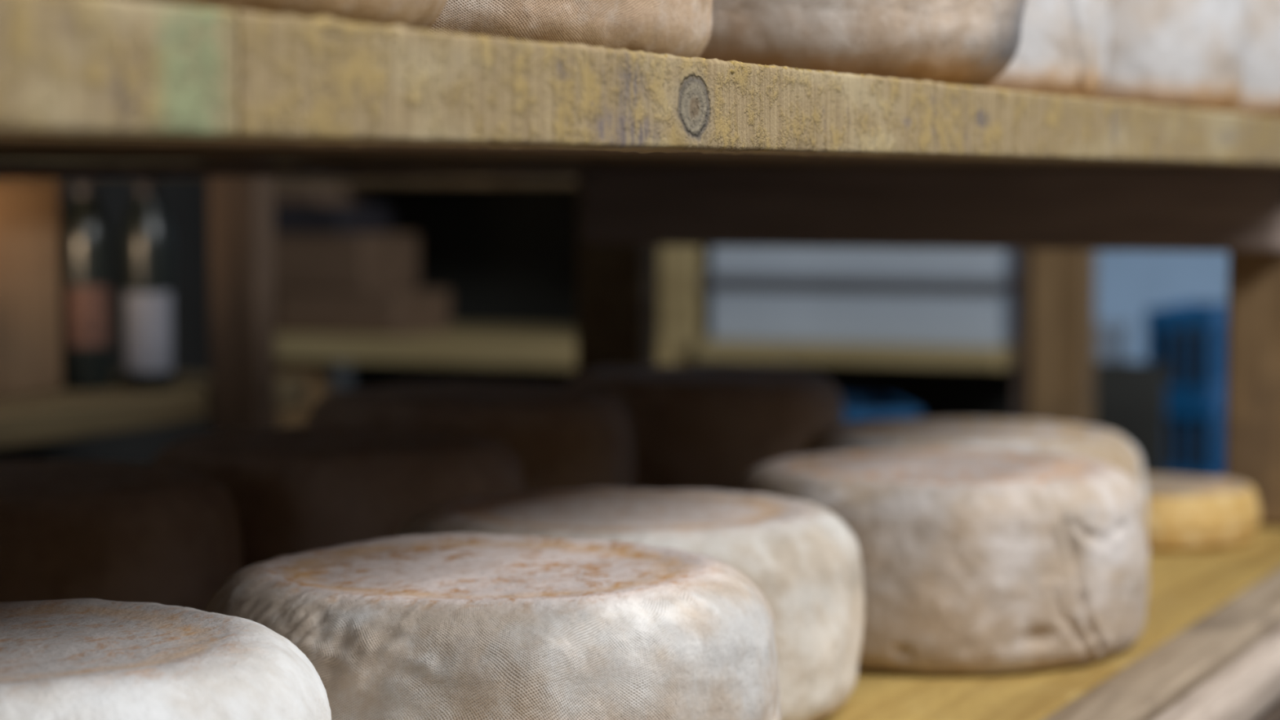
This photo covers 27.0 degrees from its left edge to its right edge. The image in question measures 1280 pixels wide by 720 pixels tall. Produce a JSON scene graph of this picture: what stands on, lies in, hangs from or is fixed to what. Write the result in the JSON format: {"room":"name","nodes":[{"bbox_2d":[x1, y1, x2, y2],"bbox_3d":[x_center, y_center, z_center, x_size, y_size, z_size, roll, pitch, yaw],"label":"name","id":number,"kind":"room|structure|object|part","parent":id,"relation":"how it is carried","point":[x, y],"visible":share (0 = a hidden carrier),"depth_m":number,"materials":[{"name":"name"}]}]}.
{"room":"cheese cellar","nodes":[
{"label":"cheese cellar","id":0,"kind":"room"},
{"bbox_2d":[274,184,351,427],"bbox_3d":[-1.611,-0.670,3.251,0.100,3.400,7.800,2,4,25],"label":"wall","id":1,"kind":"structure","parent":0,"point":[342,371],"depth_m":5.34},
{"bbox_2d":[784,250,1228,403],"bbox_3d":[1.962,-0.852,5.938,4.100,3.400,0.100,2,4,25],"label":"wall","id":2,"kind":"structure","parent":0,"point":[1129,283],"depth_m":6.29,"materials":[{"name":"white paint"}]},
{"bbox_3d":[-1.051,0.424,0.000,0.900,0.083,0.062,2,4,25],"label":"cross beam","id":3,"kind":"structure","parent":0,"visible":0},
{"bbox_2d":[820,526,1279,719],"bbox_3d":[-0.120,0.277,1.280,0.319,0.040,3.380,2,4,25],"label":"plank","id":4,"kind":"object","parent":3,"relation":"on","point":[1185,587],"visible":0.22,"depth_m":1.86,"materials":[{"name":"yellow wood"}]},
{"bbox_2d":[0,598,331,719],"bbox_3d":[-0.286,0.192,1.165,0.307,0.146,0.306,0,4,-2],"label":"cheese wheel","id":5,"kind":"object","parent":4,"relation":"on","point":[74,659],"visible":1,"depth_m":1.13,"materials":[{"name":"white food"}]},
{"bbox_2d":[204,532,781,719],"bbox_3d":[-0.079,0.177,1.403,0.308,0.144,0.308,2,4,25],"label":"cheese wheel","id":6,"kind":"object","parent":4,"relation":"on","point":[458,625],"visible":0.94,"depth_m":1.29,"materials":[{"name":"food"}]},
{"bbox_2d":[397,486,864,719],"bbox_3d":[-0.009,0.161,1.736,0.310,0.132,0.312,2,4,25],"label":"cheese wheel","id":7,"kind":"object","parent":4,"relation":"on","point":[804,560],"visible":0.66,"depth_m":1.66,"materials":[{"name":"beige food"}]},
{"bbox_2d":[734,446,1149,675],"bbox_3d":[0.221,0.143,1.983,0.311,0.134,0.308,2,4,25],"label":"cheese wheel","id":8,"kind":"object","parent":4,"relation":"on","point":[975,560],"visible":0.84,"depth_m":1.85,"materials":[{"name":"beige food"}]},
{"bbox_2d":[801,417,1147,523],"bbox_3d":[0.290,0.122,2.343,0.304,0.128,0.307,-3,5,-33],"label":"cheese wheel","id":9,"kind":"object","parent":4,"relation":"on","point":[1108,446],"visible":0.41,"depth_m":2.29,"materials":[{"name":"beige food"}]},
{"bbox_2d":[1044,568,1279,719],"bbox_3d":[0.049,0.281,1.201,0.052,0.040,3.380,2,4,25],"label":"shelf rail","id":10,"kind":"object","parent":4,"relation":"attached to","point":[1148,686],"visible":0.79,"depth_m":1.91,"materials":[{"name":"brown wood"}]},
{"bbox_2d":[1151,624,1279,719],"bbox_3d":[0.092,0.286,1.182,0.042,0.043,3.380,2,4,25],"label":"batten","id":11,"kind":"object","parent":10,"relation":"attached to","point":[1247,686],"visible":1,"depth_m":1.85,"materials":[{"name":"brown wood"}]},
{"bbox_2d":[1257,701,1279,719],"bbox_3d":[0.089,0.367,1.188,0.033,0.119,3.380,2,4,25],"label":"fascia board","id":12,"kind":"object","parent":11,"relation":"attached to","point":[1273,713],"visible":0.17,"depth_m":1.96,"materials":[{"name":"brown wood"}]},
{"bbox_2d":[1144,473,1260,551],"bbox_3d":[0.484,0.145,2.566,0.219,0.053,0.220,2,4,25],"label":"cheese wheel","id":13,"kind":"object","parent":4,"relation":"on","point":[1184,513],"visible":0.47,"depth_m":2.47,"materials":[{"name":"yellow food"}]},
{"bbox_2d":[1225,251,1279,527],"bbox_3d":[0.647,-0.015,2.671,0.102,0.356,0.092,2,4,25],"label":"post","id":14,"kind":"object","parent":4,"relation":"on","point":[1252,439],"visible":0.67,"depth_m":2.64,"materials":[{"name":"brown wood"}]},
{"bbox_2d":[579,164,1279,252],"bbox_3d":[0.288,-0.159,2.754,0.760,0.087,0.045,2,4,25],"label":"cross beam","id":15,"kind":"structure","parent":14,"relation":"attached to","point":[1148,207],"depth_m":2.72,"materials":[{"name":"brown wood"}]},
{"bbox_2d":[0,145,989,164],"bbox_3d":[-0.405,-0.129,1.414,0.288,0.035,3.430,2,4,25],"label":"plank","id":16,"kind":"object","parent":15,"relation":"on","point":[4,149],"visible":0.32,"depth_m":1.90,"materials":[{"name":"brown wood"}]},
{"bbox_2d":[0,136,1186,164],"bbox_3d":[-0.137,-0.120,1.289,0.298,0.035,3.430,2,4,25],"label":"plank","id":17,"kind":"object","parent":15,"relation":"on","point":[4,140],"visible":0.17,"depth_m":1.45,"materials":[{"name":"brown wood"}]},
{"bbox_2d":[0,0,238,139],"bbox_3d":[-0.426,-0.051,0.256,0.053,0.043,1.309,2,4,25],"label":"shelf board","id":18,"kind":"object","parent":17,"relation":"attached to","point":[70,69],"visible":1,"depth_m":0.78,"materials":[{"name":"beige wood"}]},
{"bbox_2d":[151,0,447,30],"bbox_3d":[-0.226,-0.196,1.067,0.307,0.141,0.307,2,4,25],"label":"cheese wheel","id":19,"kind":"object","parent":17,"relation":"on","point":[411,14],"visible":0.12,"depth_m":0.99,"materials":[{"name":"beige food"}]},
{"bbox_2d":[427,0,712,57],"bbox_3d":[-0.113,-0.218,1.381,0.306,0.142,0.308,2,4,25],"label":"cheese wheel","id":20,"kind":"object","parent":17,"relation":"on","point":[678,28],"visible":0.24,"depth_m":1.27,"materials":[{"name":"beige food"}]},
{"bbox_2d":[122,9,1279,166],"bbox_3d":[0.299,-0.155,1.807,0.054,0.043,2.121,2,4,25],"label":"shelf board","id":21,"kind":"object","parent":17,"relation":"attached to","point":[322,79],"visible":1,"depth_m":1.11,"materials":[{"name":"beige wood"}]},
{"bbox_2d":[698,0,1026,86],"bbox_3d":[0.088,-0.237,1.665,0.308,0.142,0.307,2,4,25],"label":"cheese wheel","id":22,"kind":"object","parent":17,"relation":"on","point":[966,42],"visible":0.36,"depth_m":1.53,"materials":[{"name":"beige food"}]},
{"bbox_2d":[983,0,1110,98],"bbox_3d":[0.203,-0.262,2.030,0.306,0.142,0.307,2,4,25],"label":"cheese wheel","id":23,"kind":"object","parent":17,"relation":"on","point":[1063,49],"visible":0.17,"depth_m":1.92,"materials":[{"name":"white food"}]},
{"bbox_2d":[1093,0,1250,111],"bbox_3d":[0.375,-0.281,2.327,0.307,0.141,0.304,2,5,32],"label":"cheese wheel","id":24,"kind":"object","parent":17,"relation":"on","point":[1187,54],"visible":0.35,"depth_m":2.19,"materials":[{"name":"white food"}]},
{"bbox_2d":[1231,0,1279,117],"bbox_3d":[0.518,-0.302,2.634,0.307,0.141,0.307,2,4,25],"label":"cheese wheel","id":25,"kind":"object","parent":17,"relation":"on","point":[1261,95],"visible":0.12,"depth_m":2.50,"materials":[{"name":"white food"}]},
{"bbox_3d":[-0.674,0.260,1.538,0.298,0.040,3.380,2,4,25],"label":"plank","id":26,"kind":"object","parent":3,"relation":"on","visible":0},
{"bbox_2d":[0,459,242,610],"bbox_3d":[-0.438,0.148,1.884,0.305,0.137,0.306,2,4,25],"label":"cheese wheel","id":27,"kind":"object","parent":26,"relation":"on","point":[70,529],"visible":0.75,"depth_m":1.78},
{"bbox_2d":[150,426,524,568],"bbox_3d":[-0.243,0.131,2.135,0.308,0.139,0.308,2,4,25],"label":"cheese wheel","id":28,"kind":"object","parent":26,"relation":"on","point":[293,490],"visible":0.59,"depth_m":2.00,"materials":[{"name":"brown food"}]},
{"bbox_2d":[306,380,635,492],"bbox_3d":[-0.160,0.102,2.482,0.306,0.150,0.306,2,4,31],"label":"cheese wheel","id":29,"kind":"object","parent":26,"relation":"on","point":[561,436],"visible":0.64,"depth_m":2.38,"materials":[{"name":"brown food"}]},
{"bbox_2d":[567,364,844,491],"bbox_3d":[0.064,0.082,2.831,0.307,0.142,0.306,2,4,25],"label":"cheese wheel","id":30,"kind":"object","parent":26,"relation":"on","point":[694,426],"visible":0.62,"depth_m":2.69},
{"bbox_3d":[0.292,1.135,2.484,4.100,0.100,7.800,2,4,25],"label":"floor","id":31,"kind":"structure","parent":0,"visible":0},
{"bbox_2d":[0,177,210,463],"bbox_3d":[-1.218,0.122,3.011,0.021,1.851,2.600,2,4,25],"label":"wall","id":32,"kind":"structure","parent":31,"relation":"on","point":[184,200],"depth_m":4.05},
{"bbox_2d":[208,162,276,432],"bbox_3d":[-0.497,0.150,3.347,0.072,1.750,0.046,2,4,25],"label":"post","id":33,"kind":"object","parent":31,"relation":"on","point":[241,210],"visible":0.33,"depth_m":3.31,"materials":[{"name":"brown wood"}]},
{"bbox_2d":[0,370,305,448],"bbox_3d":[-1.098,0.100,2.687,0.452,0.040,2.120,2,4,25],"label":"shelf board","id":34,"kind":"object","parent":33,"relation":"attached to","point":[66,415],"visible":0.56,"depth_m":3.20,"materials":[{"name":"brown wood"}]},
{"bbox_2d":[0,177,62,399],"bbox_3d":[-0.759,-0.088,3.224,0.042,0.264,0.141,2,4,25],"label":"board","id":35,"kind":"object","parent":34,"relation":"on","point":[30,311],"visible":1,"depth_m":3.22,"materials":[{"name":"brown wood"}]},
{"bbox_2d":[59,179,113,391],"bbox_3d":[-0.694,-0.094,3.335,0.067,0.262,0.067,2,4,25],"label":"wine bottle","id":36,"kind":"object","parent":34,"relation":"on","point":[85,238],"visible":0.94,"depth_m":3.31,"materials":[{"name":"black glass"}]},
{"bbox_2d":[120,179,175,390],"bbox_3d":[-0.618,-0.095,3.348,0.067,0.262,0.067,2,4,25],"label":"wine bottle","id":37,"kind":"object","parent":34,"relation":"on","point":[147,282],"visible":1,"depth_m":3.32,"materials":[{"name":"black glass"}]},
{"bbox_2d":[351,184,784,388],"bbox_3d":[-0.150,-0.013,5.013,0.901,1.850,0.022,2,4,25],"label":"wall","id":38,"kind":"structure","parent":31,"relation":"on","point":[504,254],"depth_m":5.05,"materials":[{"name":"black"}]},
{"bbox_2d":[576,177,655,373],"bbox_3d":[-0.028,0.406,3.177,0.085,1.262,0.050,2,4,25],"label":"post","id":39,"kind":"object","parent":31,"relation":"on","point":[615,284],"visible":0.26,"depth_m":3.12,"materials":[{"name":"brown wood"}]},
{"bbox_2d":[658,245,702,365],"bbox_3d":[0.066,0.028,4.411,0.068,1.850,0.032,2,4,25],"label":"post","id":40,"kind":"object","parent":31,"relation":"on","point":[680,267],"visible":0.23,"depth_m":4.39,"materials":[{"name":"brown wood"}]},
{"bbox_2d":[275,323,724,369],"bbox_3d":[-0.264,-0.028,4.783,0.846,0.046,0.472,2,4,25],"label":"shelf board","id":41,"kind":"object","parent":40,"relation":"attached to","point":[470,344],"visible":0.59,"depth_m":4.59,"materials":[{"name":"brown wood"}]},
{"bbox_2d":[277,360,333,427],"bbox_3d":[-0.595,0.264,4.758,0.076,0.533,0.071,2,4,25],"label":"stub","id":42,"kind":"object","parent":41,"relation":"attached to","point":[317,375],"visible":0.13,"depth_m":4.71,"materials":[{"name":"brown wood"}]},
{"bbox_2d":[275,288,450,336],"bbox_3d":[-0.499,-0.088,4.773,0.265,0.076,0.181,2,4,25],"label":"wooden block","id":43,"kind":"object","parent":41,"relation":"on","point":[409,312],"visible":0.84,"depth_m":4.69,"materials":[{"name":"brown wood"}]},
{"bbox_2d":[274,232,418,292],"bbox_3d":[-0.538,-0.177,4.785,0.220,0.101,0.182,2,4,25],"label":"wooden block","id":44,"kind":"object","parent":43,"relation":"on","point":[383,261],"visible":0.84,"depth_m":4.71,"materials":[{"name":"brown wood"}]},
{"bbox_2d":[274,204,394,234],"bbox_3d":[-0.551,-0.254,4.786,0.150,0.053,0.181,2,4,25],"label":"storage box","id":45,"kind":"object","parent":44,"relation":"on","point":[289,219],"visible":0.95,"depth_m":4.71,"materials":[{"name":"black"}]},
{"bbox_2d":[274,186,370,204],"bbox_3d":[-0.574,-0.296,4.793,0.100,0.031,0.181,2,4,25],"label":"wooden block","id":46,"kind":"object","parent":45,"relation":"on","point":[282,195],"visible":0.94,"depth_m":4.72,"materials":[{"name":"brown wood"}]},
{"bbox_2d":[690,337,1014,369],"bbox_3d":[0.421,-0.022,4.463,0.528,0.034,0.472,2,4,25],"label":"shelf board","id":47,"kind":"object","parent":40,"relation":"attached to","point":[1002,357],"visible":0.63,"depth_m":4.24,"materials":[{"name":"brown wood"}]},
{"bbox_2d":[702,275,1015,347],"bbox_3d":[0.417,-0.090,4.444,0.510,0.105,0.400,2,4,25],"label":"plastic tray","id":48,"kind":"object","parent":47,"relation":"on","point":[964,313],"visible":0.66,"depth_m":4.26,"materials":[{"name":"white plastic"}]},
{"bbox_2d":[711,245,1015,279],"bbox_3d":[0.417,-0.193,4.437,0.510,0.100,0.400,2,4,25],"label":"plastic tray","id":49,"kind":"object","parent":48,"relation":"on","point":[726,260],"visible":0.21,"depth_m":4.26,"materials":[{"name":"grey plastic"}]},
{"bbox_3d":[0.363,0.229,4.353,0.526,0.039,0.751,2,4,25],"label":"shelf board","id":50,"kind":"object","parent":40,"relation":"attached to","visible":0},
{"bbox_2d":[841,393,921,422],"bbox_3d":[0.355,0.142,4.212,0.126,0.150,0.336,0,4,-4],"label":"plastic crate","id":51,"kind":"object","parent":50,"relation":"on","point":[891,407],"visible":0.13,"depth_m":4.20,"materials":[{"name":"plastic"}]},
{"bbox_2d":[786,360,1166,474],"bbox_3d":[0.579,0.464,4.704,0.691,0.940,0.022,2,4,25],"label":"panel","id":52,"kind":"object","parent":31,"relation":"on","point":[1131,397],"visible":0.16,"depth_m":4.64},
{"bbox_2d":[1013,248,1030,419],"bbox_3d":[0.615,0.041,4.216,0.034,1.850,0.062,2,4,25],"label":"batten","id":53,"kind":"object","parent":31,"relation":"on","point":[1020,391],"visible":0.11,"depth_m":4.18,"materials":[{"name":"brown wood"}]},
{"bbox_2d":[274,163,579,185],"bbox_3d":[0.030,-0.328,4.691,1.440,0.040,0.352,2,4,25],"label":"shelf board","id":54,"kind":"object","parent":53,"relation":"attached to","point":[277,180],"visible":0.23,"depth_m":4.68,"materials":[{"name":"brown wood"}]},
{"bbox_2d":[1028,248,1096,426],"bbox_3d":[0.658,0.045,4.158,0.090,1.850,0.072,2,4,25],"label":"post","id":55,"kind":"object","parent":31,"relation":"on","point":[1063,282],"visible":0.28,"depth_m":4.12,"materials":[{"name":"brown wood"}]},
{"bbox_3d":[1.287,0.569,4.939,1.100,0.700,0.750,2,4,25],"label":"bench","id":56,"kind":"object","parent":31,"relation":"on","visible":0},
{"bbox_2d":[1095,321,1128,361],"bbox_3d":[0.794,0.079,4.832,0.140,0.290,0.170,2,4,25],"label":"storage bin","id":57,"kind":"object","parent":56,"relation":"on","point":[1109,336],"visible":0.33,"depth_m":4.78,"materials":[{"name":"grey plastic"}]},
{"bbox_3d":[0.794,-0.056,4.823,0.140,0.020,0.170,2,4,25],"label":"lid","id":58,"kind":"part","parent":57,"relation":"part of","materials":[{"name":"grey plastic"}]},
{"bbox_2d":[1165,396,1226,477],"bbox_3d":[1.033,0.142,4.946,0.126,0.150,0.336,2,4,22],"label":"plastic crate","id":59,"kind":"object","parent":56,"relation":"on","point":[1196,433],"visible":0.43,"depth_m":4.80,"materials":[{"name":"plastic"}]},
{"bbox_2d":[1145,302,1227,403],"bbox_3d":[1.033,-0.016,4.935,0.126,0.165,0.336,2,4,24],"label":"plastic crate","id":60,"kind":"object","parent":59,"relation":"on","point":[1190,337],"visible":0.69,"depth_m":4.79,"materials":[{"name":"plastic"}]}
]}

